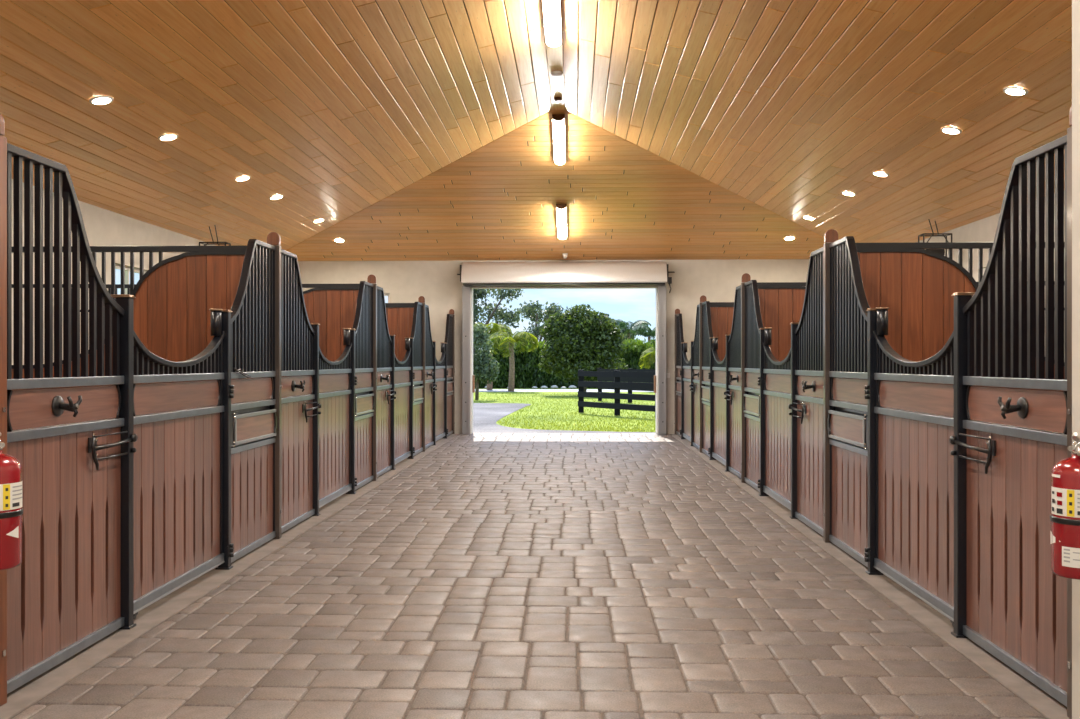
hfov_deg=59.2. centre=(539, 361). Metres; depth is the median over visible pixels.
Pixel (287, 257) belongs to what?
bar
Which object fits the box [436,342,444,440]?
gate
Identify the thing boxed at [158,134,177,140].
recessed light
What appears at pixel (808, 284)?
bar
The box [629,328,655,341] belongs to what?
palm tree
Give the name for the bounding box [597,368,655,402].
fence
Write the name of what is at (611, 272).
hood
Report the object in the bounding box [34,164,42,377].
grille
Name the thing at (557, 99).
smoke detector
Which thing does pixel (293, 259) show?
bar
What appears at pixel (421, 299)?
post
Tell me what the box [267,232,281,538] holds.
post
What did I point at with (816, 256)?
bar
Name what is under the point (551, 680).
floor
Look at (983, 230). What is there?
wall
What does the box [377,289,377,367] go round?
grille
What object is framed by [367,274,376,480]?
post
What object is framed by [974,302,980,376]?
grille
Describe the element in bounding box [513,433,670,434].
trim
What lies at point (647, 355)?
tree
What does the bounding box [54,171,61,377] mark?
grille
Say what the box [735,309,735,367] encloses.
grille
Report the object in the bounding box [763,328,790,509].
gate
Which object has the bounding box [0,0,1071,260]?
ceiling
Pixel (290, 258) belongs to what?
bar
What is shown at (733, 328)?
grille
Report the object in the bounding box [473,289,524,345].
tree
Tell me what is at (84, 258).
bar
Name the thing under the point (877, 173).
recessed light
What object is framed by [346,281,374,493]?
panel
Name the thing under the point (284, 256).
bar
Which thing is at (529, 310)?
tree
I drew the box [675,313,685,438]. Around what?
panel
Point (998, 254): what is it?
bar
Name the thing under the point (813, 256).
bar
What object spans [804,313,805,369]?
grille
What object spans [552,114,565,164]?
ceiling light
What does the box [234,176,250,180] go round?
recessed light
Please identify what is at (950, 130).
recessed light
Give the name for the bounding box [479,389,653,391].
road
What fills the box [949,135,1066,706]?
panel
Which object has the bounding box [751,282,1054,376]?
wall
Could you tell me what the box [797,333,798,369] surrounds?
grille
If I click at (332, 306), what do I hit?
wall
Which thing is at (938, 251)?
frame
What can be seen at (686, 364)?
gate
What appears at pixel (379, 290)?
grille
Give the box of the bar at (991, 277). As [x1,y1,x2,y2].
[988,274,994,376]
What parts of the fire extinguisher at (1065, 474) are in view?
carry handle, lever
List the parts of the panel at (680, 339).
board panel, rail, post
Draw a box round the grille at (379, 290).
[379,290,380,367]
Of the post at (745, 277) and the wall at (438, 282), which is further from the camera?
the wall at (438, 282)
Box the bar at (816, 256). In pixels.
[815,255,817,370]
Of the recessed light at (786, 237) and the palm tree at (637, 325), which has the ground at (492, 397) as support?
the palm tree at (637, 325)
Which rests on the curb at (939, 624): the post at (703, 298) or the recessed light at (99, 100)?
the post at (703, 298)
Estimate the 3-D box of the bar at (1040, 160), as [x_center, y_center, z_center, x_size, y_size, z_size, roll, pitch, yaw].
[2.143,-0.409,4.070,0.025,0.972,0.025,0,0,2]
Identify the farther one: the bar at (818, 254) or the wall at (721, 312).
the wall at (721, 312)
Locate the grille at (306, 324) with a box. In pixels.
[305,323,307,369]
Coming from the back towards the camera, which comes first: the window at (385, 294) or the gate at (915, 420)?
the window at (385, 294)
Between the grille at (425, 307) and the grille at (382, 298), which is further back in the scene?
the grille at (425, 307)
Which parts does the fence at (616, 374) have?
post, post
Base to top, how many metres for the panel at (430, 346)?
2.310 m
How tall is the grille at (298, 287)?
0.734 m
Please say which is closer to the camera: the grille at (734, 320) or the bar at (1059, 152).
the bar at (1059, 152)
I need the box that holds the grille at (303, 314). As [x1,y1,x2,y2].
[303,314,304,369]
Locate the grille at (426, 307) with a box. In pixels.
[426,307,426,365]
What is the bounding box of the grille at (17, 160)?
[13,156,22,378]
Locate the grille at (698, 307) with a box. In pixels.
[698,307,698,365]
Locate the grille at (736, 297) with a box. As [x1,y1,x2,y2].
[736,297,736,367]
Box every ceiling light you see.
[542,0,561,46]
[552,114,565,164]
[556,204,566,238]
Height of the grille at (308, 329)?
0.378 m
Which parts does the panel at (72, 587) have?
board panel, rail, rail, rail, rail, post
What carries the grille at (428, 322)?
attached to the panel at (430, 346)
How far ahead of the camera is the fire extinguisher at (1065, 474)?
3.39 m
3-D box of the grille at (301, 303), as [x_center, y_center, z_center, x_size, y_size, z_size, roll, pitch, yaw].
[-2.084,-0.221,8.281,0.025,0.595,0.025,0,0,2]
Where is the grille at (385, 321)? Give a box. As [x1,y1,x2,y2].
[385,321,385,367]
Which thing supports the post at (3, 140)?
on the curb at (148, 618)
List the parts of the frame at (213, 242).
frame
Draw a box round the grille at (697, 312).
[697,312,697,365]
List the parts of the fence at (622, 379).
post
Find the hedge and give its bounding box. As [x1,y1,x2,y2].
[475,337,655,387]
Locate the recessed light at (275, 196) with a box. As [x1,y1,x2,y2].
[269,195,283,199]
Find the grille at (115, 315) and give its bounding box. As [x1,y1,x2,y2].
[112,312,118,375]
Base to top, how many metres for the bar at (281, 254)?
0.972 m
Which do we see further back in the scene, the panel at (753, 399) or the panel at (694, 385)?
the panel at (694, 385)
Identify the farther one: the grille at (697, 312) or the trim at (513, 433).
the trim at (513, 433)
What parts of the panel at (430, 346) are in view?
board panel, rail, post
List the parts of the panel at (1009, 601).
post, rail, rail, rail, rail, board panel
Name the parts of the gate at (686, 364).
dipped rail, board panel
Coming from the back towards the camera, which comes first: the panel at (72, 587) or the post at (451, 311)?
the post at (451, 311)
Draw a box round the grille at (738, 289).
[738,289,738,367]
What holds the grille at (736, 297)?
attached to the panel at (733, 340)
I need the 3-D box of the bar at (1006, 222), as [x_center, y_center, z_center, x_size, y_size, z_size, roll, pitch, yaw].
[2.155,-0.290,4.386,0.025,0.734,0.025,0,0,2]
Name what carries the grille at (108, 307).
attached to the panel at (72, 587)
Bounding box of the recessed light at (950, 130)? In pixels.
[941,127,961,133]
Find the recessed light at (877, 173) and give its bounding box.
[872,171,888,176]
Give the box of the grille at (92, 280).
[89,277,96,376]
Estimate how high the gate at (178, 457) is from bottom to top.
1.739 m
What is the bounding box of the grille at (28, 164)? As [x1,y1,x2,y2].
[24,160,32,378]
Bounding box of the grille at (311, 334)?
[310,333,312,369]
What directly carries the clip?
attached to the panel at (249, 428)
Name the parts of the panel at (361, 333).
post, rail, board panel, rail, rail, rail, rail, feed door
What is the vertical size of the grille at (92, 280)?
0.497 m
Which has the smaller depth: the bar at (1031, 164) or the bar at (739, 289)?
the bar at (1031, 164)
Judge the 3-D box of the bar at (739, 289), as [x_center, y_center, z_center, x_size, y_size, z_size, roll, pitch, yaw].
[2.406,-0.409,11.389,0.025,0.972,0.025,0,0,2]
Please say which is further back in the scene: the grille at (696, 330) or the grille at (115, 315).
the grille at (696, 330)
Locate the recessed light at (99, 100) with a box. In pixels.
[89,96,112,104]
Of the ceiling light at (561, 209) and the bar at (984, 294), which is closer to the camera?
the bar at (984, 294)
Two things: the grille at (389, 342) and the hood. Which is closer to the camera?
the grille at (389, 342)
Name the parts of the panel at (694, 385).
post, rail, board panel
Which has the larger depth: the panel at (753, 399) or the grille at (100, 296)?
the panel at (753, 399)
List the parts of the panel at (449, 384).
post, rail, board panel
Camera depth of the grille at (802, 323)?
8.27 m
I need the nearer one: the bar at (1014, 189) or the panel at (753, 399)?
the bar at (1014, 189)
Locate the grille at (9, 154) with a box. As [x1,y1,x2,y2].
[7,152,11,378]
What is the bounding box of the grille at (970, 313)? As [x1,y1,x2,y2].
[967,310,973,375]
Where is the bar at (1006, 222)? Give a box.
[1003,219,1010,377]
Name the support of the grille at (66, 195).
attached to the panel at (72, 587)
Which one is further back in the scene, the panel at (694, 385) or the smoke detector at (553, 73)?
the panel at (694, 385)
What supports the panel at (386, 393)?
on the curb at (148, 618)
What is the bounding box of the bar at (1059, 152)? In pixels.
[1055,148,1063,379]
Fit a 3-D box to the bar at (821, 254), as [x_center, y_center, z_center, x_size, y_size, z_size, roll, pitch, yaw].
[2.272,-0.409,7.650,0.025,0.972,0.025,0,0,2]
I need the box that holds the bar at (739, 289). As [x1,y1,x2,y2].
[739,289,740,367]
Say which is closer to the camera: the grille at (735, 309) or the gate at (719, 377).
the grille at (735, 309)
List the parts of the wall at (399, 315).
rail, curved rail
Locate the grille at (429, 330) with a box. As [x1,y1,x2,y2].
[429,330,429,365]
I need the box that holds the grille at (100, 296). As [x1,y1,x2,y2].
[97,293,103,375]
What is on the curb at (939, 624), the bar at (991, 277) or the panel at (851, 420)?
the panel at (851, 420)
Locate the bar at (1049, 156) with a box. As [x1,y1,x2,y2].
[1045,152,1053,378]
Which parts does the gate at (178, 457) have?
board panel, rail, rail, rail, dipped rail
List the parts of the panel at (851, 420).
door handle, feed door, rail, rail, rail, rail, rail, board panel, door hinge rod, post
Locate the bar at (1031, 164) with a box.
[1027,160,1035,377]
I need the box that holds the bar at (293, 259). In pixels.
[292,258,294,369]
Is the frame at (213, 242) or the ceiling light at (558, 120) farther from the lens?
the frame at (213, 242)
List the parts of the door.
door handle, lintel trim, door handle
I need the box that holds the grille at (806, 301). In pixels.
[806,301,807,369]
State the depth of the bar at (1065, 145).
3.84 m
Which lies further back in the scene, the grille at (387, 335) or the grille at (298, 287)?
the grille at (387, 335)
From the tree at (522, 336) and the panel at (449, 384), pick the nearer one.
the panel at (449, 384)
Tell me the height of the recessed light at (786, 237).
0.057 m
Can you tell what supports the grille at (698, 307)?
attached to the panel at (694, 385)
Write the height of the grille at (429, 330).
0.595 m
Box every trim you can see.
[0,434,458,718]
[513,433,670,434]
[546,17,564,109]
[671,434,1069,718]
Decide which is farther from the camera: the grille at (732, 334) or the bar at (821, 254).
the grille at (732, 334)
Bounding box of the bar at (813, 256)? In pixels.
[813,256,814,370]
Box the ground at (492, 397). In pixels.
[473,388,655,431]
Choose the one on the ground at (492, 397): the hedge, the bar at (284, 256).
the hedge
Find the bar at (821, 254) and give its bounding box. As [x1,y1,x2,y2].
[820,253,822,370]
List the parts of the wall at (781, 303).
curved rail, rail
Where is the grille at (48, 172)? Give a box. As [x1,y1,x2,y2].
[44,168,52,377]
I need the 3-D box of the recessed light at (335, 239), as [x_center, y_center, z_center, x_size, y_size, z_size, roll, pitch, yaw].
[-3.696,-2.241,17.494,0.207,0.057,0.201,0,0,8]
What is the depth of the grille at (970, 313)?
4.77 m
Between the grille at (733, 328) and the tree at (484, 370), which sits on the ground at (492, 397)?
the tree at (484, 370)
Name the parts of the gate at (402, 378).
board panel, rail, rail, dipped rail, rail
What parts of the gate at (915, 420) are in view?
dipped rail, rail, rail, rail, board panel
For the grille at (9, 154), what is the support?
attached to the panel at (72, 587)
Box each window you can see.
[115,264,146,293]
[384,293,389,302]
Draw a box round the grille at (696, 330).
[696,330,696,365]
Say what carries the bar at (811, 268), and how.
attached to the panel at (806, 406)
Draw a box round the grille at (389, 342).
[389,342,390,367]
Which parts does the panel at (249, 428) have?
post, door hinge rod, board panel, rail, rail, rail, rail, rail, feed door, door handle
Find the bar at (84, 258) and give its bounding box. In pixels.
[81,255,87,376]
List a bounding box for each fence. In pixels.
[578,370,655,418]
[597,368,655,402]
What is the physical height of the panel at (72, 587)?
2.310 m
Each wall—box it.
[12,179,216,364]
[12,245,263,430]
[71,284,363,397]
[298,259,809,433]
[380,303,413,385]
[710,302,736,371]
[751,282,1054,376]
[851,242,1059,390]
[920,194,1054,281]
[1072,0,1079,718]
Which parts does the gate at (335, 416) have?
board panel, rail, rail, dipped rail, rail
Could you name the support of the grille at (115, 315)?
attached to the panel at (72, 587)
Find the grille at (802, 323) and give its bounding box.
[801,322,803,369]
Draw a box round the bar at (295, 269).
[295,269,296,369]
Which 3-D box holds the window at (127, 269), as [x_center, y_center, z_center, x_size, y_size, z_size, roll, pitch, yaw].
[-5.695,-0.840,13.089,0.060,0.940,1.240,0,0,2]
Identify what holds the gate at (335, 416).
attached to the panel at (361, 333)
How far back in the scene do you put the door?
18.23 m
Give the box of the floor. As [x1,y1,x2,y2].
[11,433,1047,718]
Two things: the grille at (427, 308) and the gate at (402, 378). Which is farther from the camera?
the grille at (427, 308)
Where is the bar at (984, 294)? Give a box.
[981,291,987,376]
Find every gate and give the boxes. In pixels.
[134,308,224,618]
[319,328,351,508]
[395,337,410,463]
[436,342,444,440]
[683,342,690,441]
[712,337,725,465]
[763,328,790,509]
[873,307,953,626]
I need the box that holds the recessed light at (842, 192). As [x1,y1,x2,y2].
[841,191,855,195]
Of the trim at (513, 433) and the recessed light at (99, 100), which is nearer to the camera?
the recessed light at (99, 100)
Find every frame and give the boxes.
[199,226,230,245]
[918,219,951,256]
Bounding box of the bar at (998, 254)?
[995,251,1002,376]
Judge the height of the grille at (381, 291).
0.972 m
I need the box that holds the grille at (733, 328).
[733,328,733,367]
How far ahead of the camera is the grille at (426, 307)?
15.27 m
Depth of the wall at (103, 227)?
12.50 m
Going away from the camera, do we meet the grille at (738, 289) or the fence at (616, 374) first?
the grille at (738, 289)
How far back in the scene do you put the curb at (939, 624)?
5.30 m
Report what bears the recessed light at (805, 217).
in the ceiling
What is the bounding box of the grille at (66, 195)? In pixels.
[63,192,70,376]
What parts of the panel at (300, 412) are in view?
board panel, rail, rail, rail, rail, post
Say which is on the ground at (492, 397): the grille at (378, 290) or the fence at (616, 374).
the fence at (616, 374)
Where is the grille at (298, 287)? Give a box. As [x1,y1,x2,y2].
[297,286,299,369]
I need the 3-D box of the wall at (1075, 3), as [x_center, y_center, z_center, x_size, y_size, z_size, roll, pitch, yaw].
[3.713,-0.751,-2.254,3.718,4.302,11.760,0,0,2]
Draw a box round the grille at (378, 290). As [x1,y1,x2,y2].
[378,290,378,367]
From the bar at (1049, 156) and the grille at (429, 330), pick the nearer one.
the bar at (1049, 156)
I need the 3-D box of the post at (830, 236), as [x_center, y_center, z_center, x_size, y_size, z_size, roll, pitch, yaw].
[2.268,0.185,7.378,0.132,2.430,0.058,0,0,2]
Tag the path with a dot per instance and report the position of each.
(485, 415)
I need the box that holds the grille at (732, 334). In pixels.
[732,334,732,367]
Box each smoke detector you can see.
[551,71,562,76]
[554,97,562,101]
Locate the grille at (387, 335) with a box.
[387,335,387,367]
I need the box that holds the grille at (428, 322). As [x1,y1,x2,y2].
[428,322,428,365]
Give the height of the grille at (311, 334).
0.344 m
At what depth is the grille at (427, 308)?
15.36 m
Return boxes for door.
[457,261,674,434]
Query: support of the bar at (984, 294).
attached to the panel at (1009, 601)
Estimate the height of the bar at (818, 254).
0.972 m
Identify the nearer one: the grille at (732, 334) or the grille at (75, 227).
the grille at (75, 227)
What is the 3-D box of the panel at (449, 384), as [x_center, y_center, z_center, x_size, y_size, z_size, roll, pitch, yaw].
[-1.728,0.244,17.926,0.134,2.312,1.114,0,0,2]
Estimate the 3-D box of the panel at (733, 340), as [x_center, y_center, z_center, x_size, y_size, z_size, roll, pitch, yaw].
[2.385,0.244,11.641,0.152,2.310,1.135,0,0,4]
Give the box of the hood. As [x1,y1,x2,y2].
[461,261,666,283]
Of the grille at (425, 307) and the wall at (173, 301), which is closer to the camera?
the wall at (173, 301)
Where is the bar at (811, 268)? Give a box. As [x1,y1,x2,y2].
[810,267,812,370]
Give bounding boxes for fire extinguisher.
[0,432,22,569]
[1050,432,1079,579]
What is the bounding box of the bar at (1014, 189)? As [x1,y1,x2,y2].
[1011,186,1018,377]
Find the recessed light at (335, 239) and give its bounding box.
[334,238,344,241]
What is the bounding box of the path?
[473,403,655,432]
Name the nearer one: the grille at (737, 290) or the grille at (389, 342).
the grille at (737, 290)
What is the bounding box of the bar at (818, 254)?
[818,254,819,370]
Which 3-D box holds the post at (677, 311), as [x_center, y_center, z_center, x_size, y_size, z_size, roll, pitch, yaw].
[2.662,0.185,18.354,0.132,2.430,0.058,0,0,2]
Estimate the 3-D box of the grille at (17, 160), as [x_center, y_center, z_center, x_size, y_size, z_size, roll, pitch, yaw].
[-2.235,-0.409,4.068,0.025,0.972,0.025,0,0,2]
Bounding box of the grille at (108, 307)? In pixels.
[105,304,111,375]
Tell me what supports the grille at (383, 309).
attached to the panel at (386, 393)
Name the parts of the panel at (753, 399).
feed door, rail, rail, rail, rail, board panel, rail, post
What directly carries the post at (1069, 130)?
on the curb at (939, 624)
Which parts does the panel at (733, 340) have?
post, rail, rail, rail, rail, board panel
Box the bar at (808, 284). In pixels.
[808,284,809,369]
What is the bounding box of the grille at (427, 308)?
[427,308,427,365]
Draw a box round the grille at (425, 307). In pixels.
[425,307,425,365]
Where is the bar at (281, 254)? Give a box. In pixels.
[281,254,282,370]
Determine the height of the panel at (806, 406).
2.310 m
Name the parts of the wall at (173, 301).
rail, curved rail, rail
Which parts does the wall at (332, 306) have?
rail, curved rail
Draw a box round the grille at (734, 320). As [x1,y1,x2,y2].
[734,320,734,367]
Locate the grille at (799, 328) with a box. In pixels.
[799,328,800,369]
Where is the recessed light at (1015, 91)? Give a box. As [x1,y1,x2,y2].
[1003,86,1028,95]
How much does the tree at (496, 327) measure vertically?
3.464 m
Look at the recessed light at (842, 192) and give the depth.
13.48 m
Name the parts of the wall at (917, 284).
rail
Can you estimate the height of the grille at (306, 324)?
0.425 m
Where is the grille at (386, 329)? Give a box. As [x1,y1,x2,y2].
[386,329,386,367]
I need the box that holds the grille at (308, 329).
[308,329,309,369]
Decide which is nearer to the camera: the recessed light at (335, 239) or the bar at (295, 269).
the bar at (295, 269)
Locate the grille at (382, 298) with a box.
[382,298,382,367]
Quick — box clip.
[233,367,250,377]
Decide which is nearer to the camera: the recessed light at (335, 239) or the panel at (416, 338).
the panel at (416, 338)
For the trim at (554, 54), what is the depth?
11.16 m
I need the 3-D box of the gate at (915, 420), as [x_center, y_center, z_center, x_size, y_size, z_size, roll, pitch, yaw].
[2.213,0.513,5.564,0.090,1.739,1.393,0,0,2]
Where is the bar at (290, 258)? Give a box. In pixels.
[289,257,291,370]
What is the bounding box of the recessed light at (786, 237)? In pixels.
[784,236,795,239]
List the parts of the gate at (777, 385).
rail, rail, dipped rail, rail, board panel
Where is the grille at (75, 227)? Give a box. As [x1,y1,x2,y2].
[72,224,79,376]
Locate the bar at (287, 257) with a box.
[286,256,288,370]
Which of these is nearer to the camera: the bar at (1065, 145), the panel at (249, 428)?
the bar at (1065, 145)
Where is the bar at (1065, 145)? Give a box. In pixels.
[1064,144,1066,379]
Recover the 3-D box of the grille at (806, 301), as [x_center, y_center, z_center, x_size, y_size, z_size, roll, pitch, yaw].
[2.289,-0.221,8.124,0.025,0.595,0.025,0,0,2]
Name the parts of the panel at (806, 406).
post, rail, rail, rail, rail, board panel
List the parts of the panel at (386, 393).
board panel, rail, rail, rail, rail, post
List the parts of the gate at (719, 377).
rail, rail, dipped rail, rail, board panel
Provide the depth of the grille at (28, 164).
4.13 m
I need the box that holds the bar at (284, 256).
[283,255,285,370]
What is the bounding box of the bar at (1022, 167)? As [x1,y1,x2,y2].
[1019,164,1026,377]
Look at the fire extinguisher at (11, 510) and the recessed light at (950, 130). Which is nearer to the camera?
the fire extinguisher at (11, 510)
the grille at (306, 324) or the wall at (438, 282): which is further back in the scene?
the wall at (438, 282)
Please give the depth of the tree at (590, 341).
39.80 m
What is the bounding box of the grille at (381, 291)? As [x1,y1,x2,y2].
[381,291,381,367]
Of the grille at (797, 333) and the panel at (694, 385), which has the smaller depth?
the grille at (797, 333)
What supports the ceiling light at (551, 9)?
attached to the trim at (554, 54)
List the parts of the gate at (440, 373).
board panel, dipped rail, rail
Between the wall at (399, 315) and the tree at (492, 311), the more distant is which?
the tree at (492, 311)
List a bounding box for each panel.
[7,143,137,693]
[215,239,276,569]
[281,249,321,532]
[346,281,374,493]
[377,286,396,476]
[407,302,423,458]
[425,305,436,448]
[443,314,453,437]
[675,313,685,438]
[689,304,698,448]
[701,301,715,459]
[724,285,740,477]
[743,280,768,495]
[788,247,822,535]
[827,236,882,574]
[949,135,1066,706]
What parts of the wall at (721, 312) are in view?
rail, curved rail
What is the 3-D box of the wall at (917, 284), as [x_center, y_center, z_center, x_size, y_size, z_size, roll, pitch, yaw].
[4.112,0.229,7.311,3.601,2.302,0.068,0,0,2]
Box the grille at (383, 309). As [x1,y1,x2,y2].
[383,309,384,367]
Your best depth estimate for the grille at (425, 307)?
15.19 m
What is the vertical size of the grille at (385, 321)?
0.595 m
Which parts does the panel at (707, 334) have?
feed door, board panel, rail, post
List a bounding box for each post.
[0,113,6,705]
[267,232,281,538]
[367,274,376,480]
[418,296,425,451]
[449,309,454,433]
[674,309,679,433]
[699,295,706,452]
[741,273,750,482]
[823,229,838,542]
[1067,106,1071,718]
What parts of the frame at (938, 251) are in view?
frame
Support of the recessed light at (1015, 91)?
in the ceiling
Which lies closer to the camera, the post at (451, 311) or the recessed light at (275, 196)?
the recessed light at (275, 196)
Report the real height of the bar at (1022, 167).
0.972 m
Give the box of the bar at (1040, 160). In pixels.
[1036,156,1044,378]
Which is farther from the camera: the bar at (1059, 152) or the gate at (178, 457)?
the gate at (178, 457)
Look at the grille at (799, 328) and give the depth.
8.35 m
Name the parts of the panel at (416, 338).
post, rail, board panel, rail, rail, rail, feed door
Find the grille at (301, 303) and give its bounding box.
[300,302,302,369]
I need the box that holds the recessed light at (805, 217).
[803,216,814,219]
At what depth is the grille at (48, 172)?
4.29 m
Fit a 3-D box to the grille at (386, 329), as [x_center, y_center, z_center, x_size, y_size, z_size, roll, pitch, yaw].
[-1.950,-0.172,12.020,0.025,0.497,0.025,0,0,2]
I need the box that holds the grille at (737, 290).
[737,290,737,367]
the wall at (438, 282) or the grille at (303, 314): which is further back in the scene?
the wall at (438, 282)
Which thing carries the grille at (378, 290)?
attached to the panel at (386, 393)
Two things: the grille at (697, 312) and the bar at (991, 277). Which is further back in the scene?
the grille at (697, 312)
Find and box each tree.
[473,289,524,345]
[473,322,499,399]
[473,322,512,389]
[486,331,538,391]
[517,300,564,352]
[538,304,627,391]
[612,319,651,340]
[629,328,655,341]
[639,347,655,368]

